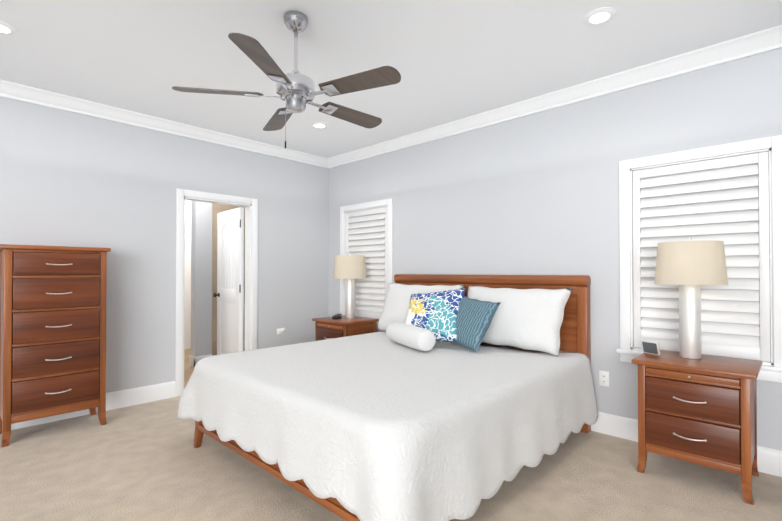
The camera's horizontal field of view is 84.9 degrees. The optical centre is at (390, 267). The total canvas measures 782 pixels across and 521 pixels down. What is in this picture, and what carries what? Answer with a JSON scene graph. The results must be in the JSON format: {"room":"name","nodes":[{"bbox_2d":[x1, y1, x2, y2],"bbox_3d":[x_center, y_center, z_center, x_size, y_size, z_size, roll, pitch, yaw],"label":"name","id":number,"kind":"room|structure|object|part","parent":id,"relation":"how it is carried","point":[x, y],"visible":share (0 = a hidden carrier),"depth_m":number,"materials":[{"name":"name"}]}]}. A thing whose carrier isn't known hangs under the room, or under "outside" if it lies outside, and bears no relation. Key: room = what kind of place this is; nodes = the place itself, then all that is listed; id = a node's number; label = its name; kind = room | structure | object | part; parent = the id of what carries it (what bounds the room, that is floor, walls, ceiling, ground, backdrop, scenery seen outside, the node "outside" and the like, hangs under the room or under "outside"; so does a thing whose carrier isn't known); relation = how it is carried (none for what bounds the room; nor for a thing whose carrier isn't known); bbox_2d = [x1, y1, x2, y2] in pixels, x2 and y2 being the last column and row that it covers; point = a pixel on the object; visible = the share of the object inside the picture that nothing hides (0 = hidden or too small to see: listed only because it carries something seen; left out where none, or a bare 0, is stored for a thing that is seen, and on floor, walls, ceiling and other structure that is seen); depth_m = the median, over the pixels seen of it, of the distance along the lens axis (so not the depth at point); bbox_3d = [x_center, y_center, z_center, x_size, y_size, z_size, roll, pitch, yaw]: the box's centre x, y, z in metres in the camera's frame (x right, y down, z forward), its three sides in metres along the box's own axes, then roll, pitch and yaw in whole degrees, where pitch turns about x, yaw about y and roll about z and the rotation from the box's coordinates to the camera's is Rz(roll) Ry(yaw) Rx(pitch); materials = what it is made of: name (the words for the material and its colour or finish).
{"room":"bedroom","nodes":[
{"label":"bedroom","id":0,"kind":"room"},
{"bbox_2d":[0,97,328,392],"bbox_3d":[-2.337,-0.070,4.172,0.120,2.720,4.490,-1,-1,44],"label":"wall","id":1,"kind":"structure","parent":0,"point":[69,179],"depth_m":4.07,"materials":[{"name":"grey paint"}]},
{"bbox_2d":[11,381,175,429],"bbox_3d":[-2.941,1.204,3.426,0.016,0.155,2.297,-1,-1,44],"label":"baseboard","id":2,"kind":"structure","parent":1,"relation":"attached to","point":[140,395],"depth_m":3.94,"materials":[{"name":"white"}]},
{"bbox_2d":[0,79,327,167],"bbox_3d":[-2.257,-1.379,4.116,0.092,0.104,4.020,-1,-1,44],"label":"crown molding","id":3,"kind":"structure","parent":1,"relation":"attached to","point":[11,90],"depth_m":4.03,"materials":[{"name":"white wood"}]},
{"bbox_2d":[175,188,257,396],"bbox_3d":[-1.892,0.254,4.636,0.156,2.080,0.887,-1,-1,44],"label":"door frame","id":4,"kind":"structure","parent":1,"relation":"attached to","point":[250,205],"depth_m":4.60,"materials":[{"name":"white wood"}]},
{"bbox_2d":[213,207,243,354],"bbox_3d":[-1.960,0.299,5.199,0.193,1.978,0.720,1,-1,-42],"label":"door","id":5,"kind":"structure","parent":1,"relation":"in","point":[230,265],"depth_m":5.14,"materials":[{"name":"white wood"}]},
{"bbox_2d":[277,328,284,334],"bbox_3d":[-1.317,0.769,5.133,0.020,0.072,0.116,-1,-1,44],"label":"electrical outlet","id":6,"kind":"object","parent":1,"relation":"attached to","point":[280,330],"visible":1,"depth_m":5.13,"materials":[{"name":"white plastic"}]},
{"bbox_2d":[184,200,190,349],"bbox_3d":[-3.582,-0.045,6.635,0.120,2.720,3.840,-1,-1,44],"label":"wall","id":7,"kind":"structure","parent":0,"point":[187,330],"depth_m":6.87,"materials":[{"name":"white paint"}]},
{"bbox_2d":[184,349,194,388],"bbox_3d":[-2.641,1.336,5.724,2.480,0.060,3.600,-1,-1,44],"label":"floor","id":8,"kind":"structure","parent":0,"point":[188,370],"depth_m":5.49,"materials":[{"name":"brown wood"}]},
{"bbox_2d":[189,201,244,366],"bbox_3d":[-1.972,-0.049,6.299,0.156,2.720,1.866,-1,-1,44],"label":"wall","id":9,"kind":"structure","parent":0,"point":[203,278],"depth_m":5.68,"materials":[{"name":"grey paint"}]},
{"bbox_2d":[0,396,781,520],"bbox_3d":[-0.574,1.302,2.479,4.990,0.060,4.490,-1,-1,44],"label":"floor carpet","id":10,"kind":"object","parent":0,"point":[147,461],"visible":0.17,"depth_m":2.51,"materials":[{"name":"beige carpet"}]},
{"bbox_2d":[0,244,110,446],"bbox_3d":[-2.668,0.562,3.386,0.435,1.440,0.675,-1,-1,44],"label":"chest","id":11,"kind":"object","parent":10,"relation":"on","point":[52,330],"visible":1,"depth_m":3.23,"materials":[{"name":"brown wood"}]},
{"bbox_2d":[312,315,378,340],"bbox_3d":[-0.534,0.948,4.938,0.596,0.700,0.527,-1,-1,44],"label":"nightstand","id":12,"kind":"object","parent":10,"relation":"on","point":[328,328],"visible":0.46,"depth_m":4.79,"materials":[{"name":"brown wood"}]},
{"bbox_2d":[332,314,341,318],"bbox_3d":[-0.628,0.572,4.975,0.070,0.049,0.138,0,-1,19],"label":"phone","id":13,"kind":"object","parent":12,"relation":"on","point":[337,316],"visible":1,"depth_m":4.93,"materials":[{"name":"black plastic"}]},
{"bbox_2d":[333,253,365,318],"bbox_3d":[-0.479,0.215,4.989,0.384,0.763,0.384,-1,-1,44],"label":"lamp","id":14,"kind":"object","parent":12,"relation":"on","point":[349,268],"visible":1,"depth_m":4.87,"materials":[{"name":"beige fabric"}]},
{"bbox_3d":[-0.479,-0.001,4.992,0.384,0.268,0.384,-1,-1,44],"label":"lamp shade","id":15,"kind":"part","parent":14,"relation":"part of","materials":[{"name":"beige fabric"}]},
{"bbox_2d":[177,274,597,520],"bbox_3d":[0.020,0.671,3.207,2.230,1.218,2.347,-1,-1,44],"label":"bed","id":16,"kind":"object","parent":10,"relation":"on","point":[378,426],"visible":1,"depth_m":2.36,"materials":[{"name":"white fabric"}]},
{"bbox_2d":[377,283,571,355],"bbox_3d":[0.410,0.407,3.684,1.969,0.500,0.927,-1,-1,44],"label":"pillows","id":17,"kind":"object","parent":16,"relation":"on","point":[422,317],"visible":1,"depth_m":3.46,"materials":[{"name":"white fabric"}]},
{"bbox_2d":[631,350,761,504],"bbox_3d":[1.885,0.924,2.635,0.596,0.700,0.527,-1,-1,44],"label":"nightstand","id":18,"kind":"object","parent":10,"relation":"on","point":[702,411],"visible":0.96,"depth_m":2.47,"materials":[{"name":"brown wood"}]},
{"bbox_2d":[641,340,660,355],"bbox_3d":[1.727,0.532,2.831,0.055,0.091,0.115,0,-1,-26],"label":"photo frame","id":19,"kind":"object","parent":18,"relation":"on","point":[650,347],"visible":1,"depth_m":2.82,"materials":[{"name":"silver metal"}]},
{"bbox_2d":[654,237,727,358],"bbox_3d":[1.903,0.192,2.721,0.384,0.763,0.384,-1,-1,44],"label":"lamp","id":20,"kind":"object","parent":18,"relation":"on","point":[689,267],"visible":1,"depth_m":2.64,"materials":[{"name":"beige fabric"}]},
{"bbox_3d":[1.903,-0.024,2.723,0.384,0.268,0.384,-1,-1,44],"label":"lamp shade","id":21,"kind":"part","parent":20,"relation":"part of","materials":[{"name":"beige fabric"}]},
{"bbox_2d":[0,0,781,157],"bbox_3d":[-1.342,-1.477,3.571,7.570,0.080,4.970,-1,-1,44],"label":"ceiling","id":22,"kind":"structure","parent":0,"point":[451,60],"depth_m":2.85,"materials":[{"name":"white paint"}]},
{"bbox_2d":[0,21,17,34],"bbox_3d":[-2.358,-1.441,2.570,0.176,0.012,0.176,-1,-1,44],"label":"recessed light","id":23,"kind":"object","parent":22,"relation":"in","point":[7,29],"visible":1,"depth_m":2.59,"materials":[{"name":"white plastic"}]},
{"bbox_2d":[172,11,400,147],"bbox_3d":[-0.514,-1.067,2.511,1.274,0.759,1.225,-1,-1,44],"label":"ceiling fan","id":24,"kind":"object","parent":22,"relation":"hanging from","point":[295,91],"visible":1,"depth_m":2.39,"materials":[{"name":"silver metal"}]},
{"bbox_2d":[311,122,328,127],"bbox_3d":[-0.717,-1.423,4.293,0.176,0.012,0.176,-1,-1,44],"label":"recessed light","id":25,"kind":"object","parent":22,"relation":"in","point":[319,124],"visible":1,"depth_m":4.27,"materials":[{"name":"white plastic"}]},
{"bbox_2d":[583,7,616,24],"bbox_3d":[1.203,-1.442,2.466,0.176,0.012,0.176,-1,-1,44],"label":"recessed light","id":26,"kind":"object","parent":22,"relation":"in","point":[599,16],"visible":1,"depth_m":2.45,"materials":[{"name":"white plastic"}]},
{"bbox_2d":[328,48,781,450],"bbox_3d":[0.933,-0.071,4.076,4.990,2.720,0.120,-1,-1,44],"label":"wall","id":27,"kind":"structure","parent":0,"point":[536,194],"depth_m":3.52,"materials":[{"name":"grey paint"}]},
{"bbox_2d":[340,198,392,326],"bbox_3d":[-0.283,-0.025,5.202,0.960,1.510,0.165,-1,-1,44],"label":"window shutter","id":28,"kind":"object","parent":27,"relation":"attached to","point":[368,232],"visible":0.58,"depth_m":5.13,"materials":[{"name":"white wood"}]},
{"bbox_2d":[328,25,781,168],"bbox_3d":[0.860,-1.380,4.012,4.750,0.104,0.092,-1,-1,44],"label":"crown molding","id":29,"kind":"structure","parent":27,"relation":"attached to","point":[758,42],"depth_m":3.31,"materials":[{"name":"white wood"}]},
{"bbox_2d":[599,370,608,386],"bbox_3d":[1.645,0.861,3.299,0.072,0.116,0.008,-1,-1,44],"label":"electrical outlet","id":30,"kind":"object","parent":27,"relation":"attached to","point":[603,378],"visible":1,"depth_m":3.30,"materials":[{"name":"white plastic"}]},
{"bbox_2d":[591,411,781,476],"bbox_3d":[0.886,1.210,4.013,4.750,0.155,0.016,-1,-1,44],"label":"baseboard","id":31,"kind":"structure","parent":27,"relation":"attached to","point":[769,460],"depth_m":3.15,"materials":[{"name":"white"}]},
{"bbox_2d":[616,135,781,382],"bbox_3d":[2.096,-0.048,2.937,0.970,1.510,0.165,-1,-1,44],"label":"window shutter","id":32,"kind":"object","parent":27,"relation":"attached to","point":[732,200],"visible":0.92,"depth_m":2.85,"materials":[{"name":"white wood"}]}
]}

